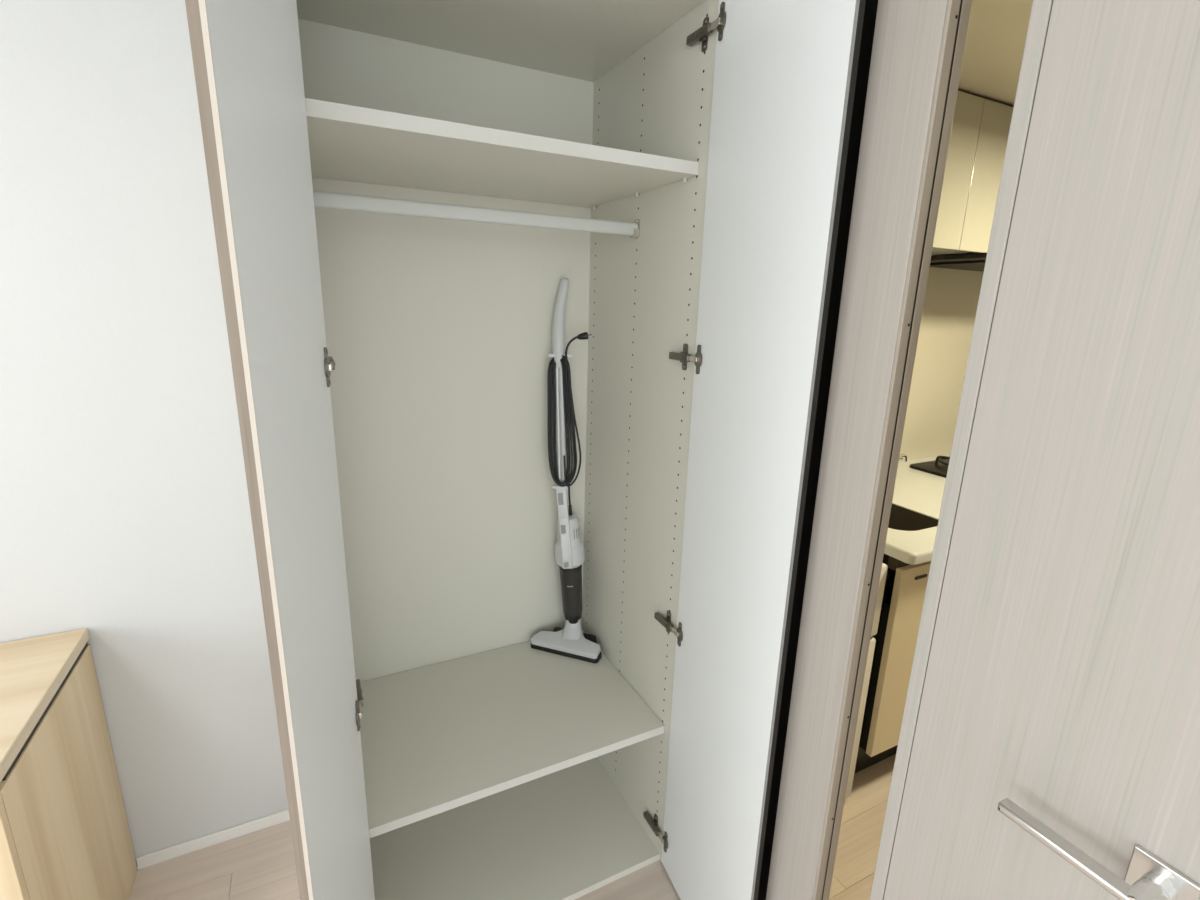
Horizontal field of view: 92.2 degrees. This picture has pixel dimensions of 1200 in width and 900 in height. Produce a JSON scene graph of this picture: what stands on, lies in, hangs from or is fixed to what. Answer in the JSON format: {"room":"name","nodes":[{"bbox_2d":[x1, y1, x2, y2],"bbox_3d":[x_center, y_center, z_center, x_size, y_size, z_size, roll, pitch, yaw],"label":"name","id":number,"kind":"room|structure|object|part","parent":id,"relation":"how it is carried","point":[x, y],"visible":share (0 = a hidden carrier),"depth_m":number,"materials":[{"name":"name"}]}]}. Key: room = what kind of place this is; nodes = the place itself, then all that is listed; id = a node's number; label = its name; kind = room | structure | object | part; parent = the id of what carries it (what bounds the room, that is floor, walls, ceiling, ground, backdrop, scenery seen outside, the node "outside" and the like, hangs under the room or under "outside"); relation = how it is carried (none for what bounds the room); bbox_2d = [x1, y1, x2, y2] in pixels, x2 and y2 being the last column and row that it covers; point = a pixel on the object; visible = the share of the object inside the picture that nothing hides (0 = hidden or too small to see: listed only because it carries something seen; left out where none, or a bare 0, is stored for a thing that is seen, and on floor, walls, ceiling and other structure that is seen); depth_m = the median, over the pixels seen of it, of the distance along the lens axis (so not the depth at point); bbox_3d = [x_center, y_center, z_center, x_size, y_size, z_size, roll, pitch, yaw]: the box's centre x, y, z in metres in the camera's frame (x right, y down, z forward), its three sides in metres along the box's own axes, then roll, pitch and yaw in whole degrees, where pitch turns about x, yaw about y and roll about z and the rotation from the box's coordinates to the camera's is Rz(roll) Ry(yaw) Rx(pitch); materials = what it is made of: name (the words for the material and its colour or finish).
{"room":"bedroom","nodes":[
{"label":"bedroom","id":0,"kind":"room"},
{"bbox_2d":[0,0,983,867],"bbox_3d":[-0.338,-0.147,1.677,5.800,2.400,0.115,-6,16,-26],"label":"wall","id":1,"kind":"structure","parent":0,"point":[125,514],"depth_m":1.29,"materials":[{"name":"paint"}]},
{"bbox_2d":[136,809,289,868],"bbox_3d":[-0.985,1.065,1.633,0.520,0.036,0.008,-6,16,-26],"label":"baseboard","id":2,"kind":"structure","parent":1,"relation":"attached to","point":[189,846],"depth_m":1.59,"materials":[{"name":"white wood"}]},
{"bbox_2d":[931,89,1013,255],"bbox_3d":[1.347,-0.916,2.071,1.990,0.440,0.358,-6,16,-26],"label":"upper cabinet","id":3,"kind":"object","parent":1,"relation":"attached to","point":[980,125],"visible":0.17,"depth_m":1.78,"materials":[{"name":"beige"}]},
{"bbox_2d":[930,253,986,271],"bbox_3d":[1.511,-0.703,2.194,0.745,0.024,0.375,-6,16,-26],"label":"range hood","id":4,"kind":"object","parent":3,"relation":"attached to","point":[974,261],"visible":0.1,"depth_m":2.02,"materials":[{"name":"black metal"}]},
{"bbox_3d":[0.941,-0.826,1.687,0.448,0.430,0.017,-6,16,-26],"label":"door","id":5,"kind":"part","parent":3,"relation":"part of","materials":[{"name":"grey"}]},
{"bbox_3d":[1.343,-0.864,1.885,0.448,0.430,0.017,-6,16,-26],"label":"door","id":6,"kind":"part","parent":3,"relation":"part of","materials":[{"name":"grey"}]},
{"bbox_2d":[129,754,895,899],"bbox_3d":[0.569,1.513,0.165,5.800,0.030,4.145,-6,16,-26],"label":"floor","id":7,"kind":"structure","parent":0,"point":[260,864],"depth_m":1.54,"materials":[{"name":"brown wood"}]},
{"bbox_2d":[0,628,137,899],"bbox_3d":[-1.545,0.860,1.005,1.000,0.711,0.488,-6,16,-26],"label":"base cabinet","id":8,"kind":"object","parent":7,"relation":"on","point":[65,833],"visible":1,"depth_m":1.18,"materials":[{"name":"brown wood"}]},
{"bbox_3d":[-1.217,0.909,0.918,0.496,0.668,0.017,-6,16,-26],"label":"door","id":9,"kind":"part","parent":8,"relation":"part of","materials":[{"name":"brown wood"}]},
{"bbox_2d":[185,0,865,899],"bbox_3d":[-0.200,0.141,1.231,0.835,2.068,0.932,-6,16,-26],"label":"wardrobe","id":10,"kind":"object","parent":7,"relation":"on","point":[404,193],"visible":1,"depth_m":1.31,"materials":[{"name":"laminate"}]},
{"bbox_3d":[-0.402,0.232,0.830,0.007,2.056,0.370,-2,15,-14],"label":"door","id":11,"kind":"part","parent":10,"relation":"part of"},
{"bbox_3d":[-0.428,-0.130,0.907,0.004,0.062,0.026,-2,15,-14],"label":"cup plate","id":12,"kind":"part","parent":10,"relation":"part of","materials":[{"name":"silver metal"}]},
{"bbox_3d":[-0.432,-0.134,0.923,0.006,0.012,0.039,-5,15,-23],"label":"link plate","id":13,"kind":"part","parent":10,"relation":"part of","materials":[{"name":"silver metal"}]},
{"bbox_3d":[-0.453,-0.146,0.967,0.014,0.016,0.072,-6,16,-26],"label":"arm","id":14,"kind":"part","parent":10,"relation":"part of","materials":[{"name":"silver metal"}]},
{"bbox_3d":[-0.445,0.490,1.063,0.004,0.062,0.026,-2,15,-14],"label":"cup plate","id":15,"kind":"part","parent":10,"relation":"part of","materials":[{"name":"silver metal"}]},
{"bbox_3d":[-0.449,0.485,1.079,0.006,0.012,0.039,-5,15,-23],"label":"link plate","id":16,"kind":"part","parent":10,"relation":"part of","materials":[{"name":"silver metal"}]},
{"bbox_3d":[-0.470,0.474,1.124,0.014,0.016,0.072,-6,16,-26],"label":"arm","id":17,"kind":"part","parent":10,"relation":"part of","materials":[{"name":"silver metal"}]},
{"bbox_3d":[-0.372,0.033,1.638,0.728,2.068,0.012,-6,16,-26],"label":"panel","id":18,"kind":"part","parent":10,"relation":"part of","materials":[{"name":"plastic"}]},
{"bbox_3d":[-0.233,-0.507,1.251,0.720,0.030,0.015,-6,16,-26],"label":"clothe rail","id":19,"kind":"part","parent":10,"relation":"part of","materials":[{"name":"grey metal"}]},
{"bbox_3d":[-0.222,-0.899,1.152,0.728,0.016,0.534,-6,16,-26],"label":"panel","id":20,"kind":"part","parent":10,"relation":"part of","materials":[{"name":"plastic"}]},
{"bbox_2d":[306,116,696,207],"bbox_3d":[-0.236,-0.602,1.238,0.726,0.024,0.504,-6,16,-26],"label":"shelf","id":21,"kind":"object","parent":10,"relation":"attached to","point":[411,155],"depth_m":1.15,"materials":[{"name":"wood"}]},
{"bbox_2d":[360,629,663,828],"bbox_3d":[-0.272,0.699,1.564,0.726,0.022,0.510,-6,16,-26],"label":"shelf","id":22,"kind":"object","parent":10,"relation":"attached to","point":[442,734],"depth_m":1.49,"materials":[{"name":"wood"}]},
{"bbox_3d":[-0.279,1.088,1.655,0.728,0.019,0.529,-6,16,-26],"label":"panel","id":23,"kind":"part","parent":10,"relation":"part of","materials":[{"name":"plastic"}]},
{"bbox_2d":[531,278,601,662],"bbox_3d":[-0.079,0.078,1.700,0.227,1.126,0.127,7,15,19],"label":"stick vacuum","id":24,"kind":"object","parent":10,"relation":"on","point":[570,641],"visible":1,"depth_m":1.70,"materials":[{"name":"white plastic"}]},
{"bbox_2d":[558,493,563,504],"bbox_3d":[-0.116,0.144,1.698,0.017,0.037,0.004,1,14,-3],"label":"switch","id":25,"kind":"object","parent":24,"relation":"attached to","point":[560,495],"depth_m":1.70,"materials":[{"name":"grey plastic"}]},
{"bbox_2d":[561,525,565,533],"bbox_3d":[-0.109,0.235,1.714,0.016,0.027,0.003,1,14,-3],"label":"switch","id":26,"kind":"object","parent":24,"relation":"attached to","point":[563,527],"depth_m":1.71,"materials":[{"name":"grey plastic"}]},
{"bbox_3d":[-0.101,-0.076,1.659,0.098,0.496,0.057,7,15,19],"label":"cord","id":27,"kind":"part","parent":24,"relation":"part of","materials":[{"name":"black plastic"}]},
{"bbox_2d":[559,564,582,623],"bbox_3d":[-0.092,0.445,1.816,0.076,0.199,0.071,-6,16,-26],"label":"container","id":28,"kind":"object","parent":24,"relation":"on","point":[570,575],"depth_m":1.79,"materials":[{"name":"grey plastic"}]},
{"bbox_3d":[0.079,0.063,1.570,0.014,2.068,0.549,-6,16,-26],"label":"panel","id":29,"kind":"part","parent":10,"relation":"part of","materials":[{"name":"plastic"}]},
{"bbox_3d":[0.142,1.028,1.589,0.014,0.016,0.072,-6,16,-26],"label":"arm","id":30,"kind":"part","parent":10,"relation":"part of","materials":[{"name":"silver metal"}]},
{"bbox_3d":[0.164,1.040,1.548,0.006,0.012,0.035,-5,16,-24],"label":"link plate","id":31,"kind":"part","parent":10,"relation":"part of","materials":[{"name":"silver metal"}]},
{"bbox_3d":[0.159,0.427,1.438,0.014,0.016,0.072,-6,16,-26],"label":"arm","id":32,"kind":"part","parent":10,"relation":"part of","materials":[{"name":"silver metal"}]},
{"bbox_3d":[0.174,1.043,1.535,0.004,0.062,0.026,-4,15,-20],"label":"cup plate","id":33,"kind":"part","parent":10,"relation":"part of","materials":[{"name":"silver metal"}]},
{"bbox_3d":[0.181,0.439,1.396,0.006,0.012,0.035,-5,16,-24],"label":"link plate","id":34,"kind":"part","parent":10,"relation":"part of","materials":[{"name":"silver metal"}]},
{"bbox_3d":[0.191,0.442,1.384,0.004,0.062,0.026,-4,15,-20],"label":"cup plate","id":35,"kind":"part","parent":10,"relation":"part of","materials":[{"name":"silver metal"}]},
{"bbox_3d":[0.176,-0.206,1.278,0.014,0.016,0.072,-6,16,-26],"label":"arm","id":36,"kind":"part","parent":10,"relation":"part of","materials":[{"name":"silver metal"}]},
{"bbox_3d":[0.199,-0.195,1.236,0.006,0.012,0.035,-5,16,-24],"label":"link plate","id":37,"kind":"part","parent":10,"relation":"part of","materials":[{"name":"silver metal"}]},
{"bbox_3d":[0.208,-0.192,1.224,0.004,0.062,0.026,-4,15,-20],"label":"cup plate","id":38,"kind":"part","parent":10,"relation":"part of","materials":[{"name":"silver metal"}]},
{"bbox_3d":[0.193,-0.810,1.126,0.014,0.016,0.072,-6,16,-26],"label":"arm","id":39,"kind":"part","parent":10,"relation":"part of","materials":[{"name":"silver metal"}]},
{"bbox_3d":[0.215,-0.799,1.084,0.006,0.012,0.035,-5,16,-24],"label":"link plate","id":40,"kind":"part","parent":10,"relation":"part of","materials":[{"name":"silver metal"}]},
{"bbox_3d":[0.225,-0.796,1.071,0.004,0.062,0.026,-4,15,-20],"label":"cup plate","id":41,"kind":"part","parent":10,"relation":"part of","materials":[{"name":"silver metal"}]},
{"bbox_3d":[0.262,0.168,1.156,0.007,2.056,0.370,-4,15,-20],"label":"door","id":42,"kind":"part","parent":10,"relation":"part of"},
{"bbox_2d":[845,563,887,798],"bbox_3d":[0.427,0.659,1.834,0.510,0.802,0.592,-6,16,-26],"label":"base cabinet","id":43,"kind":"object","parent":7,"relation":"on","point":[884,566],"visible":0.07,"depth_m":1.67,"materials":[{"name":"white"}]},
{"bbox_3d":[0.548,0.823,1.623,0.510,0.551,0.044,-6,16,-26],"label":"door","id":44,"kind":"part","parent":43,"relation":"part of","materials":[{"name":"white"}]},
{"bbox_3d":[0.558,0.440,1.526,0.510,0.219,0.044,-6,16,-26],"label":"freezer door","id":45,"kind":"part","parent":43,"relation":"part of","materials":[{"name":"white"}]},
{"bbox_2d":[854,554,930,773],"bbox_3d":[1.476,0.548,2.363,1.754,0.816,0.638,-6,16,-26],"label":"base cabinet","id":46,"kind":"object","parent":7,"relation":"on","point":[904,592],"visible":0.16,"depth_m":1.71,"materials":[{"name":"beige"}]},
{"bbox_3d":[1.615,0.241,2.030,1.746,0.051,0.030,-6,16,-26],"label":"rail","id":47,"kind":"part","parent":46,"relation":"part of","materials":[{"name":"brown metal"}]},
{"bbox_2d":[884,454,949,564],"bbox_3d":[1.487,0.140,2.237,1.795,0.031,0.683,-6,16,-26],"label":"countertop","id":48,"kind":"structure","parent":46,"relation":"on","point":[921,492],"depth_m":1.95,"materials":[{"name":"white stone"}]},
{"bbox_2d":[899,454,906,461],"bbox_3d":[1.095,0.026,2.314,0.340,0.130,0.078,-6,16,-26],"label":"faucet","id":49,"kind":"object","parent":48,"relation":"on","point":[903,457],"visible":0.25,"depth_m":2.35,"materials":[{"name":"silver metal"}]},
{"bbox_2d":[888,504,938,575],"bbox_3d":[0.887,0.267,1.939,0.221,0.157,0.420,-6,16,-26],"label":"sink","id":50,"kind":"object","parent":48,"relation":"in","point":[900,518],"visible":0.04,"depth_m":1.91,"materials":[{"name":"brown metal"}]},
{"bbox_2d":[909,456,949,477],"bbox_3d":[1.615,0.062,2.390,0.558,0.052,0.342,-6,16,-26],"label":"gas hob","id":51,"kind":"object","parent":48,"relation":"in","point":[939,467],"visible":0.06,"depth_m":2.39,"materials":[{"name":"black metal"}]},
{"bbox_3d":[0.922,0.364,1.658,0.054,0.010,0.001,-6,16,-26],"label":"slot pull","id":52,"kind":"part","parent":46,"relation":"part of","materials":[{"name":"black metal"}]},
{"bbox_2d":[958,0,1032,105],"bbox_3d":[2.096,-0.850,0.307,2.540,0.335,4.110,-6,16,-26],"label":"ceiling","id":53,"kind":"structure","parent":0,"point":[996,35],"depth_m":1.42,"materials":[{"name":"beige paint"}]},
{"bbox_3d":[0.233,0.080,1.423,0.043,2.115,0.940,-6,16,-26],"label":"wall","id":54,"kind":"structure","parent":0,"visible":0},
{"bbox_2d":[757,0,971,899],"bbox_3d":[0.339,0.178,1.129,0.041,2.066,0.445,-6,16,-26],"label":"door","id":55,"kind":"structure","parent":54,"relation":"in","point":[911,53],"depth_m":0.91,"materials":[{"name":"beige wood"}]},
{"bbox_3d":[1.245,0.485,-0.656,0.060,2.400,2.595,-6,16,-26],"label":"wall","id":56,"kind":"structure","parent":0,"visible":0},
{"bbox_2d":[870,0,1199,899],"bbox_3d":[0.518,0.305,0.641,0.096,2.064,0.376,-6,16,-26],"label":"door","id":57,"kind":"structure","parent":56,"relation":"in","point":[1048,748],"depth_m":0.62,"materials":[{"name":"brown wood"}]},
{"bbox_3d":[0.500,0.430,0.613,0.018,0.011,0.142,-6,16,-26],"label":"lever","id":58,"kind":"part","parent":57,"relation":"part of","materials":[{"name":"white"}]},
{"bbox_3d":[0.542,0.444,0.572,0.052,0.027,0.027,-6,16,-26],"label":"lever handle","id":59,"kind":"part","parent":57,"relation":"part of","materials":[{"name":"silver metal"}]}
]}

